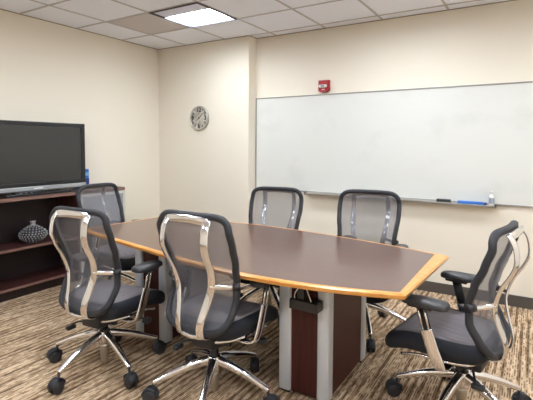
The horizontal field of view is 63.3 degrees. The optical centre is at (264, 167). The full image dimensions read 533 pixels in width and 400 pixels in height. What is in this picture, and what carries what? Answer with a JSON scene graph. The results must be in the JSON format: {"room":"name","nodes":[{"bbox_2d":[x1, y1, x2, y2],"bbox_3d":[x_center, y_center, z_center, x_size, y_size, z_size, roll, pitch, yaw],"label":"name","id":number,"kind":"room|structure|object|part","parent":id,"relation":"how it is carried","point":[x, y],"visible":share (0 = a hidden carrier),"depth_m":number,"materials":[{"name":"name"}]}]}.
{"room":"conference room","nodes":[
{"label":"conference room","id":0,"kind":"room"},
{"bbox_2d":[0,10,159,221],"bbox_3d":[-3.002,-0.164,3.331,0.100,2.758,6.400,2,4,32],"label":"wall","id":1,"kind":"structure","parent":0,"point":[50,72],"depth_m":4.93,"materials":[{"name":"beige paint"}]},
{"bbox_2d":[158,36,256,223],"bbox_3d":[-0.725,-0.269,5.522,1.441,2.758,0.267,2,4,32],"label":"wall","id":2,"kind":"structure","parent":0,"point":[211,169],"depth_m":5.31,"materials":[{"name":"beige paint"}]},
{"bbox_2d":[190,106,208,129],"bbox_3d":[-0.810,-0.618,5.381,0.300,0.300,0.030,2,4,32],"label":"wall clock","id":3,"kind":"object","parent":2,"relation":"attached to","point":[199,116],"visible":1,"depth_m":5.37,"materials":[{"name":"silver metal"}]},
{"bbox_2d":[0,0,514,49],"bbox_3d":[-0.540,-1.343,1.675,5.750,0.009,6.300,2,4,32],"label":"trim","id":4,"kind":"structure","parent":2,"relation":"attached to","point":[508,0],"depth_m":4.53,"materials":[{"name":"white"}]},
{"bbox_2d":[0,0,507,48],"bbox_3d":[-0.540,-1.351,1.674,5.750,0.015,6.300,2,4,32],"label":"ceiling","id":5,"kind":"structure","parent":0,"point":[105,10],"depth_m":4.12,"materials":[{"name":"tile"}]},
{"bbox_2d":[108,13,188,34],"bbox_3d":[-1.200,-1.499,4.522,0.602,0.013,0.602,2,4,32],"label":"ceiling vent","id":6,"kind":"object","parent":5,"relation":"in","point":[146,23],"visible":0.99,"depth_m":4.52,"materials":[{"name":"grey metal"}]},
{"bbox_2d":[149,2,236,27],"bbox_3d":[-0.683,-1.500,4.199,0.602,0.066,0.602,2,4,32],"label":"ceiling light","id":7,"kind":"object","parent":5,"relation":"attached to","point":[192,15],"visible":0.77,"depth_m":4.28,"materials":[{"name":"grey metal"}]},
{"bbox_2d":[173,9,225,22],"bbox_3d":[-0.634,-1.521,4.276,0.566,0.008,0.383,2,4,32],"label":"diffuser","id":8,"kind":"object","parent":7,"relation":"attached to","point":[207,15],"depth_m":4.37,"materials":[{"name":"white plastic"}]},
{"bbox_2d":[19,0,479,44],"bbox_3d":[-0.540,-1.347,1.675,5.750,0.016,6.300,2,4,32],"label":"trim","id":9,"kind":"structure","parent":5,"relation":"attached to","point":[194,1],"depth_m":4.09,"materials":[{"name":"grey metal"}]},
{"bbox_2d":[0,270,532,399],"bbox_3d":[-0.554,1.351,1.819,5.950,0.080,6.500,2,4,32],"label":"floor","id":10,"kind":"structure","parent":0,"point":[31,325],"depth_m":2.76,"materials":[{"name":"carpet"}]},
{"bbox_2d":[0,186,125,302],"bbox_3d":[-2.237,0.715,4.140,0.371,0.925,2.005,2,4,32],"label":"bookcase","id":11,"kind":"object","parent":10,"relation":"on","point":[25,268],"visible":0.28,"depth_m":4.22,"materials":[{"name":"brown wood"}]},
{"bbox_2d":[18,220,47,242],"bbox_3d":[-2.222,0.613,4.157,0.259,0.206,0.258,2,4,32],"label":"vase","id":12,"kind":"object","parent":11,"relation":"on","point":[32,233],"visible":1,"depth_m":4.08,"materials":[{"name":"black ceramic"}]},
{"bbox_3d":[-2.406,1.087,3.925,0.312,0.028,1.386,2,4,32],"label":"shelf","id":13,"kind":"part","parent":11,"relation":"part of","materials":[{"name":"brown wood"}]},
{"bbox_3d":[-2.405,0.737,3.906,0.312,0.028,1.386,2,4,32],"label":"shelf","id":14,"kind":"part","parent":11,"relation":"part of","materials":[{"name":"brown wood"}]},
{"bbox_2d":[0,120,85,197],"bbox_3d":[-2.176,-0.091,4.093,0.150,0.690,1.074,2,4,32],"label":"television","id":15,"kind":"object","parent":11,"relation":"on","point":[34,156],"visible":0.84,"depth_m":4.13,"materials":[{"name":"black plastic"}]},
{"bbox_2d":[12,190,44,194],"bbox_3d":[-2.190,0.228,4.024,0.070,0.016,0.280,2,4,32],"label":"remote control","id":16,"kind":"object","parent":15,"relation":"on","point":[35,191],"visible":1,"depth_m":4.01,"materials":[{"name":"black plastic"}]},
{"bbox_3d":[-2.390,0.676,4.233,0.010,0.791,1.965,2,4,32],"label":"panel","id":17,"kind":"part","parent":11,"relation":"part of","materials":[{"name":"black wood"}]},
{"bbox_3d":[-2.250,0.270,4.125,0.336,0.034,2.005,2,4,32],"label":"panel","id":18,"kind":"part","parent":11,"relation":"part of","materials":[{"name":"brown wood"}]},
{"bbox_3d":[-2.030,0.714,4.502,0.321,0.891,0.022,2,4,32],"label":"panel","id":19,"kind":"part","parent":11,"relation":"part of","materials":[{"name":"brown wood"}]},
{"bbox_2d":[77,169,88,187],"bbox_3d":[-1.966,0.119,4.690,0.092,0.210,0.086,2,4,32],"label":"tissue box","id":20,"kind":"object","parent":11,"relation":"on","point":[86,170],"visible":0.25,"depth_m":4.68,"materials":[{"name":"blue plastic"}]},
{"bbox_3d":[-1.731,0.662,4.662,0.010,0.780,0.527,2,4,32],"label":"door","id":21,"kind":"part","parent":11,"relation":"part of","materials":[{"name":"clear glass"}]},
{"bbox_3d":[-1.729,0.665,4.663,0.018,0.804,0.569,2,4,32],"label":"door frame","id":22,"kind":"part","parent":11,"relation":"part of","materials":[{"name":"white metal"}]},
{"bbox_2d":[46,206,166,394],"bbox_3d":[-1.016,0.742,2.704,0.741,1.037,0.747,2,3,27],"label":"office chair","id":23,"kind":"object","parent":10,"relation":"on","point":[100,303],"visible":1,"depth_m":2.58,"materials":[{"name":"black fabric"}]},
{"bbox_3d":[-1.173,0.983,2.696,0.121,0.055,0.063,1,3,12],"label":"lever","id":24,"kind":"part","parent":23,"relation":"part of","materials":[{"name":"black plastic"}]},
{"bbox_3d":[-1.079,0.551,2.587,0.461,0.609,0.132,2,3,27],"label":"backrest","id":25,"kind":"part","parent":23,"relation":"part of","materials":[{"name":"grey fabric"}]},
{"bbox_3d":[-1.076,0.552,2.592,0.495,0.646,0.157,2,3,27],"label":"backrest frame","id":26,"kind":"part","parent":23,"relation":"part of","materials":[{"name":"grey plastic"}]},
{"bbox_3d":[-0.972,0.815,2.815,0.433,0.057,0.432,2,3,27],"label":"seat","id":27,"kind":"part","parent":23,"relation":"part of","materials":[{"name":"grey fabric"}]},
{"bbox_3d":[-0.971,0.865,2.820,0.511,0.153,0.510,2,3,27],"label":"seat","id":28,"kind":"part","parent":23,"relation":"part of","materials":[{"name":"grey fabric"}]},
{"bbox_3d":[-0.979,0.918,2.807,0.436,0.052,0.349,2,3,27],"label":"seat frame","id":29,"kind":"part","parent":23,"relation":"part of","materials":[{"name":"silver metal"}]},
{"bbox_3d":[-0.843,0.843,2.711,0.228,0.215,0.132,2,3,27],"label":"armrest","id":30,"kind":"part","parent":23,"relation":"part of","materials":[{"name":"silver metal"}]},
{"bbox_3d":[-0.809,0.966,2.792,0.182,0.047,0.046,2,3,25],"label":"lever","id":31,"kind":"part","parent":23,"relation":"part of","materials":[{"name":"black plastic"}]},
{"bbox_3d":[-0.724,0.695,2.698,0.014,0.138,0.079,2,3,27],"label":"support rod","id":32,"kind":"part","parent":23,"relation":"part of","materials":[{"name":"silver metal"}]},
{"bbox_2d":[74,183,139,289],"bbox_3d":[-1.382,0.670,4.008,0.760,1.037,0.735,2,3,27],"label":"office chair","id":33,"kind":"object","parent":10,"relation":"on","point":[126,254],"visible":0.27,"depth_m":4.02,"materials":[{"name":"grey fabric"}]},
{"bbox_3d":[-1.522,0.472,4.041,0.157,0.646,0.495,2,3,27],"label":"backrest frame","id":34,"kind":"part","parent":33,"relation":"part of","materials":[{"name":"grey plastic"}]},
{"bbox_3d":[-1.527,0.471,4.043,0.132,0.609,0.461,2,3,27],"label":"backrest","id":35,"kind":"part","parent":33,"relation":"part of","materials":[{"name":"grey fabric"}]},
{"bbox_3d":[-1.313,0.803,3.951,0.510,0.153,0.511,2,3,27],"label":"seat","id":36,"kind":"part","parent":33,"relation":"part of","materials":[{"name":"grey fabric"}]},
{"bbox_3d":[-1.315,0.752,3.950,0.432,0.057,0.433,2,3,27],"label":"seat","id":37,"kind":"part","parent":33,"relation":"part of","materials":[{"name":"grey fabric"}]},
{"bbox_2d":[141,209,279,399],"bbox_3d":[-0.255,0.747,2.401,0.747,1.067,0.752,2,4,31],"label":"office chair","id":38,"kind":"object","parent":10,"relation":"on","point":[211,319],"visible":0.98,"depth_m":2.26,"materials":[{"name":"black fabric"}]},
{"bbox_3d":[-0.440,0.974,2.378,0.121,0.055,0.063,1,3,16],"label":"lever","id":39,"kind":"part","parent":38,"relation":"part of","materials":[{"name":"black plastic"}]},
{"bbox_3d":[-0.349,0.543,2.268,0.495,0.646,0.157,2,4,31],"label":"backrest frame","id":40,"kind":"part","parent":38,"relation":"part of","materials":[{"name":"grey plastic"}]},
{"bbox_3d":[-0.352,0.542,2.263,0.461,0.609,0.132,2,4,31],"label":"backrest","id":41,"kind":"part","parent":38,"relation":"part of","materials":[{"name":"grey fabric"}]},
{"bbox_3d":[-0.230,0.806,2.482,0.433,0.057,0.432,2,4,31],"label":"seat","id":42,"kind":"part","parent":38,"relation":"part of","materials":[{"name":"grey fabric"}]},
{"bbox_3d":[-0.229,0.857,2.487,0.511,0.153,0.510,2,4,31],"label":"seat","id":43,"kind":"part","parent":38,"relation":"part of","materials":[{"name":"grey fabric"}]},
{"bbox_3d":[-0.238,0.910,2.475,0.436,0.052,0.349,2,4,31],"label":"seat frame","id":44,"kind":"part","parent":38,"relation":"part of","materials":[{"name":"silver metal"}]},
{"bbox_3d":[-0.109,0.835,2.369,0.228,0.215,0.132,2,4,31],"label":"armrest","id":45,"kind":"part","parent":38,"relation":"part of","materials":[{"name":"silver metal"}]},
{"bbox_3d":[-0.070,0.958,2.448,0.182,0.047,0.046,2,3,29],"label":"lever","id":46,"kind":"part","parent":38,"relation":"part of","materials":[{"name":"black plastic"}]},
{"bbox_3d":[0.010,0.687,2.348,0.014,0.138,0.079,2,4,31],"label":"support rod","id":47,"kind":"part","parent":38,"relation":"part of","materials":[{"name":"silver metal"}]},
{"bbox_2d":[230,186,303,325],"bbox_3d":[0.051,0.694,3.692,0.756,1.037,0.745,1,3,21],"label":"office chair","id":48,"kind":"object","parent":10,"relation":"on","point":[265,190],"visible":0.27,"depth_m":3.81,"materials":[{"name":"grey fabric"}]},
{"bbox_3d":[0.008,0.829,3.590,0.511,0.153,0.510,1,3,21],"label":"seat","id":49,"kind":"part","parent":48,"relation":"part of","materials":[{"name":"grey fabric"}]},
{"bbox_3d":[0.096,0.493,3.798,0.461,0.609,0.132,1,3,21],"label":"backrest","id":50,"kind":"part","parent":48,"relation":"part of","materials":[{"name":"grey fabric"}]},
{"bbox_3d":[0.094,0.493,3.793,0.495,0.646,0.157,1,3,21],"label":"backrest frame","id":51,"kind":"part","parent":48,"relation":"part of","materials":[{"name":"grey plastic"}]},
{"bbox_2d":[87,217,448,399],"bbox_3d":[-0.172,0.878,3.002,2.569,0.741,1.222,2,4,32],"label":"conference table","id":52,"kind":"object","parent":10,"relation":"on","point":[318,352],"visible":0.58,"depth_m":2.47,"materials":[{"name":"brown wood"}]},
{"bbox_3d":[-0.897,0.872,3.180,0.078,0.703,0.075,2,4,32],"label":"corner post","id":53,"kind":"part","parent":52,"relation":"part of","materials":[{"name":"silver metal"}]},
{"bbox_3d":[-0.698,0.880,3.056,0.072,0.703,0.075,2,4,32],"label":"corner post","id":54,"kind":"part","parent":52,"relation":"part of","materials":[{"name":"silver metal"}]},
{"bbox_3d":[0.133,0.915,2.480,0.078,0.703,0.075,2,4,32],"label":"corner post","id":55,"kind":"part","parent":52,"relation":"part of","materials":[{"name":"silver metal"}]},
{"bbox_2d":[289,288,322,313],"bbox_3d":[0.223,0.666,2.317,0.167,0.188,0.078,2,4,32],"label":"box","id":56,"kind":"object","parent":52,"relation":"attached to","point":[301,302],"visible":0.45,"depth_m":2.30,"materials":[{"name":"black plastic"}]},
{"bbox_3d":[0.332,0.923,2.356,0.072,0.703,0.075,2,4,32],"label":"corner post","id":57,"kind":"part","parent":52,"relation":"part of","materials":[{"name":"silver metal"}]},
{"bbox_3d":[0.621,0.899,2.818,0.072,0.703,0.075,2,4,32],"label":"corner post","id":58,"kind":"part","parent":52,"relation":"part of","materials":[{"name":"silver metal"}]},
{"bbox_2d":[337,189,408,352],"bbox_3d":[0.780,0.711,3.263,0.730,1.057,0.760,2,3,24],"label":"office chair","id":59,"kind":"object","parent":10,"relation":"on","point":[371,302],"visible":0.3,"depth_m":3.39,"materials":[{"name":"grey fabric"}]},
{"bbox_3d":[0.813,0.498,3.393,0.461,0.609,0.132,2,3,24],"label":"backrest","id":60,"kind":"part","parent":59,"relation":"part of","materials":[{"name":"grey fabric"}]},
{"bbox_3d":[0.811,0.499,3.388,0.495,0.646,0.157,2,3,24],"label":"backrest frame","id":61,"kind":"part","parent":59,"relation":"part of","materials":[{"name":"grey plastic"}]},
{"bbox_3d":[0.713,0.834,3.190,0.511,0.153,0.510,2,3,24],"label":"seat","id":62,"kind":"part","parent":59,"relation":"part of","materials":[{"name":"grey fabric"}]},
{"bbox_2d":[385,220,531,399],"bbox_3d":[1.017,0.780,2.244,0.754,1.031,0.743,3,4,41],"label":"office chair","id":63,"kind":"object","parent":10,"relation":"on","point":[459,344],"visible":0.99,"depth_m":2.12,"materials":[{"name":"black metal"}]},
{"bbox_3d":[0.779,0.739,2.119,0.079,0.138,0.014,3,4,41],"label":"support rod","id":64,"kind":"part","parent":63,"relation":"part of","materials":[{"name":"silver metal"}]},
{"bbox_3d":[0.887,0.886,2.175,0.132,0.215,0.228,3,4,41],"label":"armrest","id":65,"kind":"part","parent":63,"relation":"part of","materials":[{"name":"silver metal"}]},
{"bbox_3d":[0.979,0.961,2.314,0.349,0.052,0.436,3,4,41],"label":"seat frame","id":66,"kind":"part","parent":63,"relation":"part of","materials":[{"name":"silver metal"}]},
{"bbox_3d":[0.965,0.907,2.324,0.510,0.153,0.511,3,4,41],"label":"seat","id":67,"kind":"part","parent":63,"relation":"part of","materials":[{"name":"grey fabric"}]},
{"bbox_3d":[0.968,0.857,2.319,0.432,0.057,0.433,3,4,41],"label":"seat","id":68,"kind":"part","parent":63,"relation":"part of","materials":[{"name":"grey fabric"}]},
{"bbox_3d":[1.102,0.875,2.418,0.132,0.215,0.228,3,4,41],"label":"armrest","id":69,"kind":"part","parent":63,"relation":"part of","materials":[{"name":"black plastic"}]},
{"bbox_3d":[1.040,1.032,2.102,0.063,0.055,0.121,2,3,26],"label":"lever","id":70,"kind":"part","parent":63,"relation":"part of","materials":[{"name":"black plastic"}]},
{"bbox_3d":[1.144,0.593,2.150,0.157,0.646,0.495,3,4,41],"label":"backrest frame","id":71,"kind":"part","parent":63,"relation":"part of","materials":[{"name":"grey plastic"}]},
{"bbox_3d":[1.148,0.592,2.146,0.132,0.609,0.461,3,4,41],"label":"backrest","id":72,"kind":"part","parent":63,"relation":"part of","materials":[{"name":"grey fabric"}]},
{"bbox_2d":[256,0,532,297],"bbox_3d":[1.759,-0.179,4.074,4.309,2.758,0.100,2,4,32],"label":"wall","id":73,"kind":"structure","parent":0,"point":[491,43],"depth_m":4.13,"materials":[{"name":"beige paint"}]},
{"bbox_2d":[318,80,329,92],"bbox_3d":[0.636,-0.875,4.639,0.120,0.128,0.070,2,4,32],"label":"fire alarm","id":74,"kind":"object","parent":73,"relation":"attached to","point":[323,85],"visible":1,"depth_m":4.62,"materials":[{"name":"red plastic"}]},
{"bbox_2d":[255,81,532,207],"bbox_3d":[1.369,-0.218,4.202,3.507,1.096,0.089,2,4,32],"label":"whiteboard","id":75,"kind":"object","parent":73,"relation":"attached to","point":[463,142],"visible":0.88,"depth_m":4.22,"materials":[{"name":"plastic"}]},
{"bbox_2d":[304,191,495,207],"bbox_3d":[1.245,0.309,4.295,1.866,0.032,0.070,2,4,32],"label":"marker tray","id":76,"kind":"object","parent":75,"relation":"on","point":[408,198],"depth_m":4.14,"materials":[{"name":"grey metal"}]},
{"bbox_2d":[436,198,450,202],"bbox_3d":[1.672,0.309,4.032,0.124,0.036,0.044,2,4,32],"label":"eraser","id":77,"kind":"object","parent":75,"relation":"on","point":[437,199],"visible":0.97,"depth_m":4.01,"materials":[{"name":"black plastic"}]},
{"bbox_2d":[457,200,486,204],"bbox_3d":[1.875,0.318,3.906,0.238,0.032,0.040,2,4,32],"label":"case","id":78,"kind":"object","parent":75,"relation":"on","point":[458,201],"visible":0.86,"depth_m":3.89,"materials":[{"name":"blue plastic"}]},
{"bbox_2d":[489,191,493,205],"bbox_3d":[2.008,0.271,3.822,0.043,0.137,0.043,2,4,32],"label":"bottle","id":79,"kind":"object","parent":75,"relation":"on","point":[491,196],"visible":0.99,"depth_m":3.81,"materials":[{"name":"white plastic"}]},
{"bbox_2d":[417,281,532,309],"bbox_3d":[1.727,1.151,4.094,4.297,0.100,0.012,2,4,32],"label":"baseboard","id":80,"kind":"structure","parent":73,"relation":"attached to","point":[513,300],"depth_m":4.00,"materials":[{"name":"grey"}]}
]}

